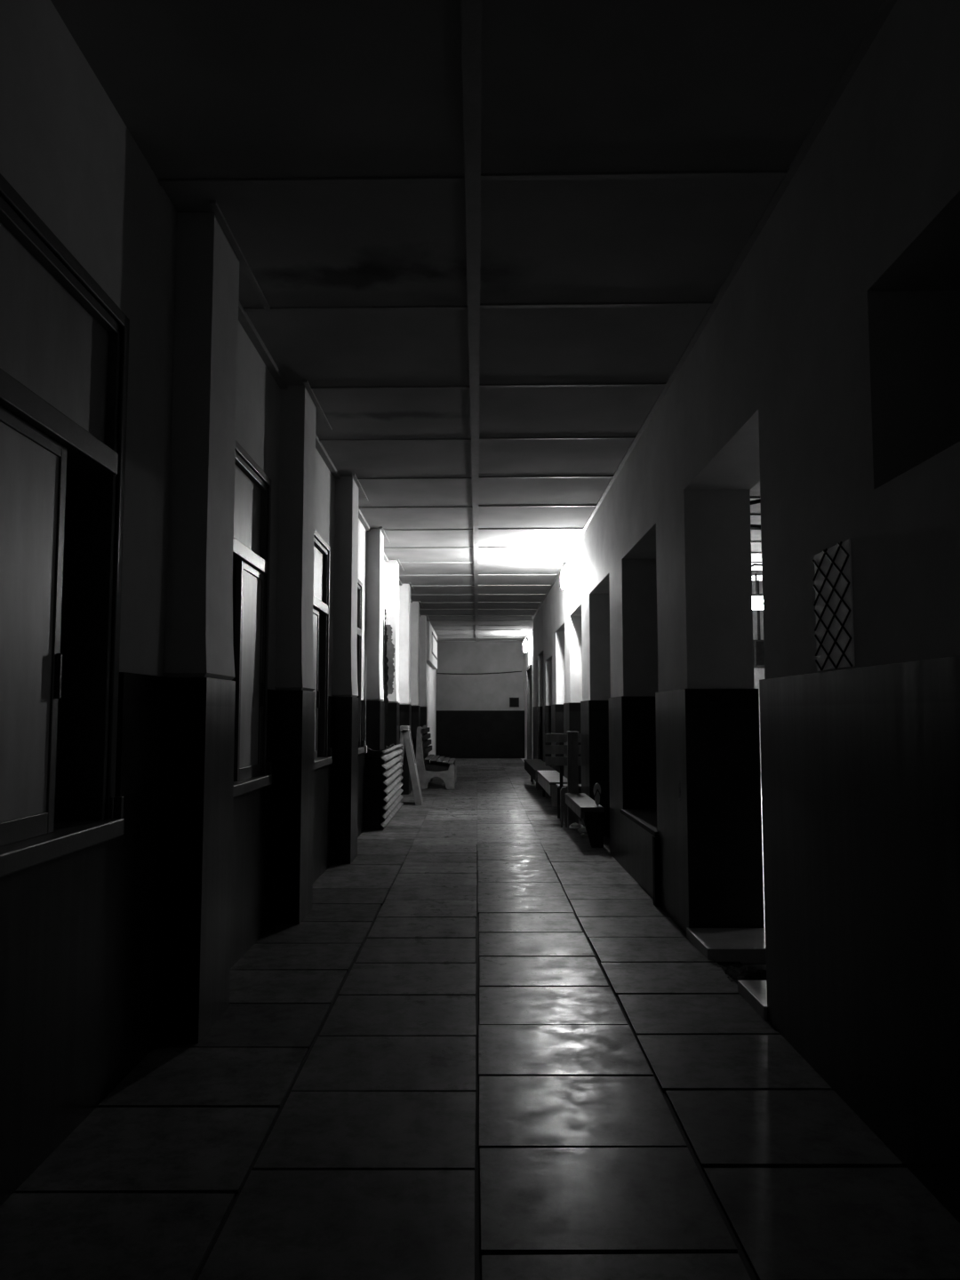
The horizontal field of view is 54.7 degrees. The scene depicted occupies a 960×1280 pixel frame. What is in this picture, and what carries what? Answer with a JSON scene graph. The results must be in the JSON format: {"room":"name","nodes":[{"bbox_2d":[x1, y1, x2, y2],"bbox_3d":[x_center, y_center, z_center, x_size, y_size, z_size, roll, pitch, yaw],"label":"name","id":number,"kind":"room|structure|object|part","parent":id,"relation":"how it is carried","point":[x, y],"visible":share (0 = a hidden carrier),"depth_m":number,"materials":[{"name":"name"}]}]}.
{"room":"school corridor","nodes":[
{"label":"school corridor","id":0,"kind":"room"},
{"bbox_2d":[0,0,399,818],"bbox_3d":[-1.508,0.336,9.900,0.200,3.700,24.800,0,-5,0],"label":"wall","id":1,"kind":"structure","parent":0,"point":[66,149],"depth_m":3.68,"materials":[{"name":"paint"}]},
{"bbox_2d":[0,173,129,877],"bbox_3d":[-1.460,-0.346,2.556,0.255,2.005,2.050,0,-5,0],"label":"window","id":2,"kind":"structure","parent":1,"relation":"in","point":[60,348],"depth_m":3.08,"materials":[{"name":"paint"}]},
{"bbox_3d":[-1.418,-0.054,2.719,0.006,1.180,0.710,0,-5,0],"label":"pane","id":3,"kind":"part","parent":2,"relation":"part of","materials":[{"name":"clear glass"}]},
{"bbox_3d":[-1.425,-0.042,2.718,0.035,1.295,0.800,0,-5,0],"label":"sash","id":4,"kind":"part","parent":2,"relation":"part of","materials":[{"name":"paint"}]},
{"bbox_3d":[-1.430,-1.031,2.611,0.006,0.450,1.890,0,-5,0],"label":"pane","id":5,"kind":"part","parent":2,"relation":"part of","materials":[{"name":"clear glass"}]},
{"bbox_3d":[-1.401,0.120,3.084,0.015,0.150,0.015,0,-5,0],"label":"sash handle","id":6,"kind":"part","parent":2,"relation":"part of","materials":[{"name":"metal"}]},
{"bbox_3d":[-1.460,0.621,2.479,0.255,0.065,2.010,0,-5,0],"label":"sill","id":7,"kind":"part","parent":2,"relation":"part of","materials":[{"name":"paint"}]},
{"bbox_2d":[158,212,239,1043],"bbox_3d":[-1.297,-0.106,4.343,0.190,3.700,0.490,0,-5,0],"label":"pilaster","id":8,"kind":"object","parent":1,"relation":"attached to","point":[199,667],"visible":0.98,"depth_m":4.17,"materials":[{"name":"paint"}]},
{"bbox_2d":[0,672,399,1206],"bbox_3d":[-1.399,1.403,9.816,0.020,1.560,24.800,0,-5,0],"label":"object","id":9,"kind":"structure","parent":1,"relation":"attached to","point":[80,931],"depth_m":3.41,"materials":[{"name":"paint"}]},
{"bbox_2d":[231,440,271,797],"bbox_3d":[-1.468,-0.122,5.372,0.255,2.005,1.440,0,-5,0],"label":"window","id":10,"kind":"structure","parent":1,"relation":"in","point":[251,566],"depth_m":5.72,"materials":[{"name":"paint"}]},
{"bbox_3d":[-1.438,-0.807,5.427,0.006,0.450,1.280,0,-5,0],"label":"pane","id":11,"kind":"part","parent":10,"relation":"part of","materials":[{"name":"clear glass"}]},
{"bbox_3d":[-1.424,0.196,5.703,0.035,1.295,0.570,0,-5,0],"label":"sash","id":12,"kind":"part","parent":10,"relation":"part of","materials":[{"name":"paint"}]},
{"bbox_3d":[-1.416,0.183,5.704,0.006,1.180,0.480,0,-5,0],"label":"pane","id":13,"kind":"part","parent":10,"relation":"part of","materials":[{"name":"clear glass"}]},
{"bbox_3d":[-1.468,0.845,5.295,0.255,0.065,1.400,0,-5,0],"label":"sill","id":14,"kind":"part","parent":10,"relation":"part of","materials":[{"name":"paint"}]},
{"bbox_3d":[-1.400,0.348,5.955,0.015,0.150,0.015,0,-5,0],"label":"sash handle","id":15,"kind":"part","parent":10,"relation":"part of","materials":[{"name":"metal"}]},
{"bbox_2d":[273,384,316,923],"bbox_3d":[-1.304,0.073,6.586,0.190,3.700,0.490,0,-5,0],"label":"pilaster","id":16,"kind":"object","parent":1,"relation":"attached to","point":[294,684],"visible":0.97,"depth_m":6.40,"materials":[{"name":"paint"}]},
{"bbox_2d":[312,529,332,769],"bbox_3d":[-1.475,0.075,7.840,0.255,2.005,1.450,0,-5,0],"label":"window","id":17,"kind":"structure","parent":1,"relation":"in","point":[321,610],"depth_m":8.43,"materials":[{"name":"paint"}]},
{"bbox_3d":[-1.433,0.358,7.897,0.006,1.180,0.440,0,-5,0],"label":"pane","id":18,"kind":"part","parent":17,"relation":"part of","materials":[{"name":"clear glass"}]},
{"bbox_3d":[-1.440,0.370,7.896,0.035,1.295,0.530,0,-5,0],"label":"sash","id":19,"kind":"part","parent":17,"relation":"part of","materials":[{"name":"paint"}]},
{"bbox_3d":[-1.416,0.521,8.128,0.015,0.150,0.015,0,-5,0],"label":"sash handle","id":20,"kind":"part","parent":17,"relation":"part of","materials":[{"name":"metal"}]},
{"bbox_3d":[-1.446,-0.611,7.894,0.006,0.450,1.290,0,-5,0],"label":"pane","id":21,"kind":"part","parent":17,"relation":"part of","materials":[{"name":"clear glass"}]},
{"bbox_3d":[-1.475,1.042,7.763,0.255,0.065,1.410,0,-5,0],"label":"sill","id":22,"kind":"part","parent":17,"relation":"part of","materials":[{"name":"paint"}]},
{"bbox_2d":[332,476,359,863],"bbox_3d":[-1.311,0.271,9.078,0.190,3.700,0.490,0,-5,0],"label":"pilaster","id":23,"kind":"object","parent":1,"relation":"attached to","point":[345,685],"visible":0.97,"depth_m":8.88,"materials":[{"name":"paint"}]},
{"bbox_2d":[356,578,364,754],"bbox_3d":[-1.482,0.268,10.267,0.255,2.005,1.420,0,-5,0],"label":"window","id":24,"kind":"structure","parent":1,"relation":"in","point":[361,749],"depth_m":10.90,"materials":[{"name":"paint"}]},
{"bbox_3d":[-1.482,1.235,10.190,0.255,0.065,1.380,0,-5,0],"label":"sill","id":25,"kind":"part","parent":24,"relation":"part of","materials":[{"name":"paint"}]},
{"bbox_2d":[363,656,367,752],"bbox_3d":[-1.375,0.773,11.160,0.035,1.170,0.080,0,-5,0],"label":"cable","id":26,"kind":"object","parent":1,"relation":"attached to","point":[364,746],"visible":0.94,"depth_m":11.15,"materials":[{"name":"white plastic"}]},
{"bbox_2d":[365,528,383,829],"bbox_3d":[-1.318,0.473,11.620,0.190,3.700,0.490,0,-5,0],"label":"pilaster","id":27,"kind":"object","parent":1,"relation":"attached to","point":[374,537],"visible":0.88,"depth_m":11.42,"materials":[{"name":"paint"}]},
{"bbox_2d":[383,618,384,689],"bbox_3d":[-1.416,0.182,13.378,0.006,1.400,0.859,0,-5,0],"label":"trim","id":28,"kind":"structure","parent":1,"relation":"attached to","point":[383,619],"depth_m":13.59,"materials":[{"name":"white paint"}]},
{"bbox_2d":[384,608,388,744],"bbox_3d":[-1.425,0.540,13.721,0.149,2.000,0.006,0,-5,0],"label":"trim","id":29,"kind":"structure","parent":1,"relation":"attached to","point":[386,668],"depth_m":13.71,"materials":[{"name":"grey paint"}]},
{"bbox_2d":[385,624,394,694],"bbox_3d":[-1.354,0.332,13.755,0.191,1.120,0.006,0,-5,0],"label":"trim","id":30,"kind":"structure","parent":1,"relation":"attached to","point":[390,650],"depth_m":13.76,"materials":[{"name":"concrete"}]},
{"bbox_2d":[384,560,399,804],"bbox_3d":[-1.325,0.660,13.963,0.190,3.700,0.490,0,-5,0],"label":"pilaster","id":31,"kind":"object","parent":1,"relation":"attached to","point":[392,566],"visible":0.48,"depth_m":13.83,"materials":[{"name":"paint"}]},
{"bbox_2d":[399,584,411,794],"bbox_3d":[-1.333,0.862,16.505,0.190,3.700,0.490,0,-5,0],"label":"pilaster","id":32,"kind":"object","parent":1,"relation":"attached to","point":[404,590],"visible":0.72,"depth_m":16.32,"materials":[{"name":"paint"}]},
{"bbox_2d":[410,600,420,783],"bbox_3d":[-1.340,1.068,19.097,0.190,3.700,0.490,0,-5,0],"label":"pilaster","id":33,"kind":"object","parent":1,"relation":"attached to","point":[415,704],"visible":0.52,"depth_m":18.93,"materials":[{"name":"paint"}]},
{"bbox_2d":[419,615,427,727],"bbox_3d":[-1.348,1.282,21.788,0.190,3.700,0.490,0,-5,0],"label":"pilaster","id":34,"kind":"object","parent":1,"relation":"attached to","point":[422,619],"visible":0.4,"depth_m":21.62,"materials":[{"name":"paint"}]},
{"bbox_2d":[426,663,436,762],"bbox_3d":[-1.504,1.606,25.850,0.240,3.700,7.200,0,-5,0],"label":"wall","id":35,"kind":"structure","parent":0,"point":[431,674],"depth_m":26.54,"materials":[{"name":"paint"}]},
{"bbox_2d":[426,621,437,669],"bbox_3d":[-1.318,0.198,25.310,0.130,0.980,4.700,0,-5,0],"label":"window","id":36,"kind":"structure","parent":35,"relation":"attached to","point":[431,636],"depth_m":24.14,"materials":[{"name":"glass"}]},
{"bbox_3d":[-1.262,0.183,25.813,0.015,0.570,3.100,0,-5,0],"label":"moulding","id":37,"kind":"part","parent":36,"relation":"part of","materials":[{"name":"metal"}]},
{"bbox_2d":[50,0,896,641],"bbox_3d":[-0.039,-1.229,13.640,3.000,0.085,32.000,0,-5,0],"label":"ceiling","id":38,"kind":"structure","parent":0,"point":[486,242],"depth_m":4.13,"materials":[{"name":"white paint"}]},
{"bbox_3d":[-1.371,-1.845,5.615,0.050,0.040,1.750,0,-5,0],"label":"cornice","id":39,"kind":"part","parent":38,"relation":"part of","materials":[{"name":"white paint"}]},
{"bbox_3d":[-1.377,-1.657,7.983,0.050,0.040,2.000,0,-5,0],"label":"cornice","id":40,"kind":"part","parent":38,"relation":"part of","materials":[{"name":"white paint"}]},
{"bbox_3d":[-1.385,-1.457,10.500,0.050,0.040,2.050,0,-5,0],"label":"cornice","id":41,"kind":"part","parent":38,"relation":"part of","materials":[{"name":"white paint"}]},
{"bbox_3d":[-1.392,-1.262,12.942,0.050,0.040,1.850,0,-5,0],"label":"cornice","id":42,"kind":"part","parent":38,"relation":"part of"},
{"bbox_2d":[0,758,959,1279],"bbox_3d":[-0.064,2.491,13.353,2.768,0.052,33.148,0,-5,0],"label":"floor","id":43,"kind":"structure","parent":0,"point":[365,1171],"depth_m":3.25,"materials":[{"name":"tile"}]},
{"bbox_2d":[380,743,403,830],"bbox_3d":[-1.173,1.933,12.673,0.092,0.960,3.020,0,-5,0],"label":"sheet","id":44,"kind":"object","parent":43,"relation":"on","point":[391,756],"visible":1,"depth_m":12.33,"materials":[{"name":"grey metal"}]},
{"bbox_2d":[367,744,394,751],"bbox_3d":[-1.155,1.354,11.704,0.200,0.064,1.234,-1,-5,10],"label":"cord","id":45,"kind":"object","parent":44,"relation":"on","point":[392,744],"visible":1,"depth_m":11.21,"materials":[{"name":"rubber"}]},
{"bbox_2d":[399,725,423,805],"bbox_3d":[-1.120,1.949,14.498,0.444,1.215,0.420,0,-5,0],"label":"trestle","id":46,"kind":"object","parent":43,"relation":"on","point":[405,736],"visible":0.8,"depth_m":14.33,"materials":[{"name":"paint"}]},
{"bbox_3d":[-1.254,1.963,14.336,0.174,1.160,0.060,0,-5,0],"label":"leg","id":47,"kind":"part","parent":46,"relation":"part of","materials":[{"name":"paint"}]},
{"bbox_3d":[-1.255,1.989,14.655,0.174,1.160,0.060,0,-5,0],"label":"leg","id":48,"kind":"part","parent":46,"relation":"part of","materials":[{"name":"paint"}]},
{"bbox_3d":[-1.177,1.381,14.543,0.130,0.075,0.420,0,-5,0],"label":"rail","id":49,"kind":"part","parent":46,"relation":"part of","materials":[{"name":"paint"}]},
{"bbox_3d":[-1.057,1.968,14.647,0.319,1.200,0.080,0,-5,0],"label":"leg","id":50,"kind":"part","parent":46,"relation":"part of","materials":[{"name":"paint"}]},
{"bbox_3d":[-0.989,2.245,14.475,0.183,0.620,0.220,0,-5,0],"label":"brace panel","id":51,"kind":"part","parent":46,"relation":"part of","materials":[{"name":"paint"}]},
{"bbox_2d":[416,725,456,789],"bbox_3d":[-0.843,2.264,18.175,0.740,1.170,1.880,0,-5,0],"label":"park bench","id":52,"kind":"object","parent":43,"relation":"on","point":[445,769],"visible":0.98,"depth_m":17.29,"materials":[{"name":"concrete"}]},
{"bbox_2d":[524,759,555,797],"bbox_3d":[1.094,2.563,17.430,0.350,0.455,3.650,0,-5,0],"label":"bench","id":53,"kind":"object","parent":43,"relation":"on","point":[532,766],"visible":0.47,"depth_m":16.62,"materials":[{"name":"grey wood"}]},
{"bbox_3d":[0.945,2.452,17.438,0.030,0.159,3.630,0,-5,0],"label":"rail","id":54,"kind":"part","parent":53,"relation":"part of","materials":[{"name":"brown wood"}]},
{"bbox_3d":[1.094,2.354,17.447,0.350,0.035,3.650,0,-5,0],"label":"seat","id":55,"kind":"part","parent":53,"relation":"part of","materials":[{"name":"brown wood"}]},
{"bbox_3d":[1.085,2.487,15.685,0.050,0.330,0.050,0,-5,0],"label":"leg","id":56,"kind":"part","parent":53,"relation":"part of","materials":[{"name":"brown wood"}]},
{"bbox_2d":[193,816,906,1279],"bbox_3d":[-0.039,2.532,13.341,3.000,0.108,32.000,0,-5,0],"label":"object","id":57,"kind":"structure","parent":43,"relation":"attached to","point":[606,840],"depth_m":3.02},
{"bbox_2d":[536,770,567,814],"bbox_3d":[1.119,2.303,14.165,0.320,0.455,2.700,0,-5,0],"label":"bench","id":58,"kind":"object","parent":43,"relation":"on","point":[548,780],"visible":0.58,"depth_m":13.46,"materials":[{"name":"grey wood"}]},
{"bbox_3d":[0.984,2.192,14.174,0.030,0.159,2.680,0,-5,0],"label":"rail","id":59,"kind":"part","parent":58,"relation":"part of","materials":[{"name":"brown wood"}]},
{"bbox_3d":[1.119,2.094,14.182,0.320,0.035,2.700,0,-5,0],"label":"seat","id":60,"kind":"part","parent":58,"relation":"part of","materials":[{"name":"grey wood"}]},
{"bbox_2d":[544,733,581,821],"bbox_3d":[1.137,1.812,12.326,0.575,1.142,0.465,0,-5,0],"label":"slatted chair","id":61,"kind":"object","parent":43,"relation":"on","point":[560,738],"visible":0.44,"depth_m":12.13,"materials":[{"name":"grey wood"}]},
{"bbox_3d":[1.064,2.183,12.489,0.040,0.430,0.040,0,-5,0],"label":"leg","id":62,"kind":"part","parent":61,"relation":"part of","materials":[{"name":"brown wood"}]},
{"bbox_3d":[1.065,1.823,12.137,0.040,1.090,0.040,0,-5,0],"label":"post","id":63,"kind":"part","parent":61,"relation":"part of","materials":[{"name":"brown wood"}]},
{"bbox_3d":[1.219,1.943,12.351,0.390,0.025,0.395,0,-5,0],"label":"seat","id":64,"kind":"part","parent":61,"relation":"part of","materials":[{"name":"grey wood"}]},
{"bbox_2d":[568,822,582,830],"bbox_3d":[1.159,2.251,11.206,0.143,0.091,0.113,2,-5,-27],"label":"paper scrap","id":65,"kind":"object","parent":43,"relation":"on","point":[575,826],"visible":0.92,"depth_m":11.18,"materials":[{"name":"white paper"}]},
{"bbox_2d":[560,731,604,847],"bbox_3d":[1.149,1.660,10.645,0.290,1.180,1.880,0,-5,0],"label":"wooden bench","id":66,"kind":"object","parent":43,"relation":"on","point":[580,804],"visible":0.95,"depth_m":11.15,"materials":[{"name":"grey wood"}]},
{"bbox_3d":[1.043,2.076,11.525,0.083,0.490,0.060,0,-5,0],"label":"leg","id":67,"kind":"part","parent":66,"relation":"part of","materials":[{"name":"paint"}]},
{"bbox_3d":[1.152,1.737,11.492,0.130,1.160,0.060,0,-5,0],"label":"post","id":68,"kind":"part","parent":66,"relation":"part of","materials":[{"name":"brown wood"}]},
{"bbox_3d":[1.072,1.908,10.580,0.035,0.074,1.710,0,-5,0],"label":"rail","id":69,"kind":"part","parent":66,"relation":"part of","materials":[{"name":"grey wood"}]},
{"bbox_3d":[1.172,1.844,10.565,0.245,0.050,1.750,0,-5,0],"label":"seat","id":70,"kind":"part","parent":66,"relation":"part of","materials":[{"name":"grey wood"}]},
{"bbox_2d":[593,783,601,805],"bbox_3d":[1.246,1.639,9.834,0.085,0.239,0.057,0,-5,0],"label":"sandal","id":71,"kind":"object","parent":66,"relation":"on","point":[596,788],"visible":1,"depth_m":9.84,"materials":[{"name":"rubber"}]},
{"bbox_2d":[577,826,586,832],"bbox_3d":[1.227,2.233,10.917,0.166,0.079,0.128,0,-5,0],"label":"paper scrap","id":72,"kind":"object","parent":43,"relation":"on","point":[582,829],"visible":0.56,"depth_m":10.87,"materials":[{"name":"grey paper"}]},
{"bbox_2d":[717,963,766,983],"bbox_3d":[1.540,1.805,4.987,0.450,0.033,0.620,0,-5,0],"label":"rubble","id":73,"kind":"object","parent":43,"relation":"on","point":[732,972],"visible":0.23,"depth_m":5.01,"materials":[{"name":"black stone"}]},
{"bbox_2d":[435,641,524,755],"bbox_3d":[0.015,1.899,29.543,3.300,3.700,0.200,0,-5,0],"label":"wall","id":74,"kind":"structure","parent":0,"point":[482,692],"depth_m":29.50,"materials":[{"name":"paint"}]},
{"bbox_2d":[437,671,521,674],"bbox_3d":[-0.015,1.038,29.491,2.701,0.113,0.023,0,-5,0],"label":"cable","id":75,"kind":"object","parent":74,"relation":"attached to","point":[514,671],"visible":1,"depth_m":29.48,"materials":[{"name":"rubber"}]},
{"bbox_2d":[436,710,524,758],"bbox_3d":[0.015,2.987,29.346,2.800,1.500,0.020,0,-5,0],"label":"trim","id":76,"kind":"structure","parent":74,"relation":"attached to","point":[460,733],"depth_m":29.34,"materials":[{"name":"black paint"}]},
{"bbox_2d":[509,697,519,707],"bbox_3d":[1.085,1.980,29.419,0.310,0.310,0.040,0,-5,0],"label":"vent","id":77,"kind":"object","parent":74,"relation":"attached to","point":[514,702],"visible":1,"depth_m":29.41,"materials":[{"name":"metal"}]},
{"bbox_2d":[524,0,959,759],"bbox_3d":[1.526,0.623,13.498,0.430,3.700,32.000,0,-5,0],"label":"wall","id":78,"kind":"structure","parent":0,"point":[825,375],"depth_m":3.71,"materials":[{"name":"paint"}]},
{"bbox_2d":[523,634,529,652],"bbox_3d":[1.329,0.101,26.479,0.190,0.500,0.120,0,-5,0],"label":"wall lamp","id":79,"kind":"object","parent":78,"relation":"attached to","point":[524,641],"visible":1,"depth_m":26.43,"materials":[{"name":"white plastic"}]},
{"bbox_3d":[1.294,0.181,26.473,0.120,0.340,0.120,0,-5,0],"label":"bulb","id":80,"kind":"part","parent":79,"relation":"part of","materials":[{"name":"white glass"}]},
{"bbox_2d":[527,664,532,759],"bbox_3d":[1.484,2.127,26.419,0.200,2.750,1.800,0,-5,0],"label":"door","id":81,"kind":"structure","parent":78,"relation":"in","point":[529,668],"depth_m":27.16,"materials":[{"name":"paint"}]},
{"bbox_2d":[560,559,572,589],"bbox_3d":[1.232,-0.934,13.219,0.160,0.420,0.120,0,-5,0],"label":"wall lamp","id":82,"kind":"object","parent":78,"relation":"attached to","point":[564,576],"visible":1,"depth_m":13.18,"materials":[{"name":"white plastic"}]},
{"bbox_3d":[1.197,-0.855,13.213,0.090,0.260,0.090,0,-5,0],"label":"bulb","id":83,"kind":"part","parent":82,"relation":"part of","materials":[{"name":"white glass"}]},
{"bbox_3d":[1.297,-1.079,13.231,0.030,0.130,0.120,0,-5,0],"label":"wall plate","id":84,"kind":"part","parent":82,"relation":"part of","materials":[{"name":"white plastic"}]},
{"bbox_2d":[620,808,658,836],"bbox_3d":[1.490,1.493,7.640,0.415,0.035,1.660,0,-5,0],"label":"window sill","id":85,"kind":"structure","parent":78,"relation":"attached to","point":[646,819],"depth_m":7.77,"materials":[{"name":"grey concrete"}]},
{"bbox_2d":[652,835,660,906],"bbox_3d":[1.293,1.695,6.801,0.035,0.500,0.080,0,-5,0],"label":"trim","id":86,"kind":"structure","parent":78,"relation":"attached to","point":[655,839],"depth_m":6.77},
{"bbox_2d":[686,927,766,963],"bbox_3d":[1.541,1.842,5.565,0.485,0.110,0.539,0,-5,0],"label":"step","id":87,"kind":"structure","parent":78,"relation":"attached to","point":[742,945],"depth_m":5.45,"materials":[{"name":"grey concrete"}]},
{"bbox_2d":[532,656,959,1223],"bbox_3d":[1.536,1.404,9.824,0.470,1.560,24.800,0,-5,0],"label":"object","id":88,"kind":"structure","parent":78,"relation":"attached to","point":[860,766],"depth_m":3.48,"materials":[{"name":"paint"}]},
{"bbox_2d":[737,980,767,1020],"bbox_3d":[1.544,1.755,4.465,0.485,0.110,0.429,0,-5,0],"label":"step","id":89,"kind":"structure","parent":78,"relation":"attached to","point":[755,992],"depth_m":4.49,"materials":[{"name":"grey concrete"}]},
{"bbox_2d":[812,538,854,671],"bbox_3d":[1.333,-0.122,3.510,0.014,0.466,0.354,0,-5,0],"label":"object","id":90,"kind":"structure","parent":78,"relation":"in","point":[833,604],"depth_m":3.49,"materials":[{"name":"grey metal"}]},
{"bbox_2d":[749,481,762,580],"bbox_3d":[5.864,-1.527,9.117,8.220,0.209,13.900,0,-5,0],"label":"ceiling","id":91,"kind":"structure","parent":0,"point":[756,534],"depth_m":11.77,"materials":[{"name":"white"}]},
{"bbox_2d":[752,573,763,609],"bbox_3d":[4.542,-0.803,15.225,0.370,0.577,0.340,0,-5,0],"label":"lamp","id":92,"kind":"object","parent":91,"relation":"hanging from","point":[756,598],"visible":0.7,"depth_m":15.06,"materials":[{"name":"white"}]},
{"bbox_3d":[4.537,-0.913,15.233,0.023,0.357,0.023,0,-5,0],"label":"stem","id":93,"kind":"part","parent":92,"relation":"part of","materials":[{"name":"metal"}]},
{"bbox_3d":[4.542,-0.605,15.209,0.330,0.180,0.300,0,-5,0],"label":"glass","id":94,"kind":"part","parent":92,"relation":"part of","materials":[{"name":"white glass"}]},
{"bbox_2d":[752,580,764,696],"bbox_3d":[5.838,0.120,21.676,8.200,6.000,0.200,0,-5,0],"label":"wall","id":95,"kind":"structure","parent":0,"point":[758,672],"depth_m":21.61,"materials":[{"name":"grey paint"}]},
{"bbox_2d":[752,640,764,667],"bbox_3d":[6.468,0.311,21.429,0.300,0.620,0.265,0,-5,0],"label":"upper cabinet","id":96,"kind":"object","parent":95,"relation":"attached to","point":[758,645],"visible":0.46,"depth_m":21.30,"materials":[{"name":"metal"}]},
{"bbox_2d":[756,580,760,639],"bbox_3d":[6.458,-1.045,21.529,0.058,2.100,0.058,0,-5,0],"label":"drain pipe","id":97,"kind":"object","parent":96,"relation":"on","point":[757,581],"visible":0.34,"depth_m":21.46,"materials":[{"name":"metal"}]},
{"bbox_3d":[6.469,0.301,21.304,0.240,0.540,0.015,0,-5,0],"label":"cabinet door","id":98,"kind":"part","parent":96,"relation":"part of","materials":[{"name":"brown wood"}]},
{"bbox_2d":[760,773,765,928],"bbox_3d":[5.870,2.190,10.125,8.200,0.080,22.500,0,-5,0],"label":"door frame","id":99,"kind":"structure","parent":0,"point":[760,773],"depth_m":9.07,"materials":[{"name":"grey wood"}]},
{"bbox_2d":[758,696,761,773],"bbox_3d":[6.399,2.171,21.233,0.120,1.720,0.240,0,-5,0],"label":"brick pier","id":100,"kind":"object","parent":99,"relation":"on","point":[758,697],"visible":0.16,"depth_m":21.13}
]}

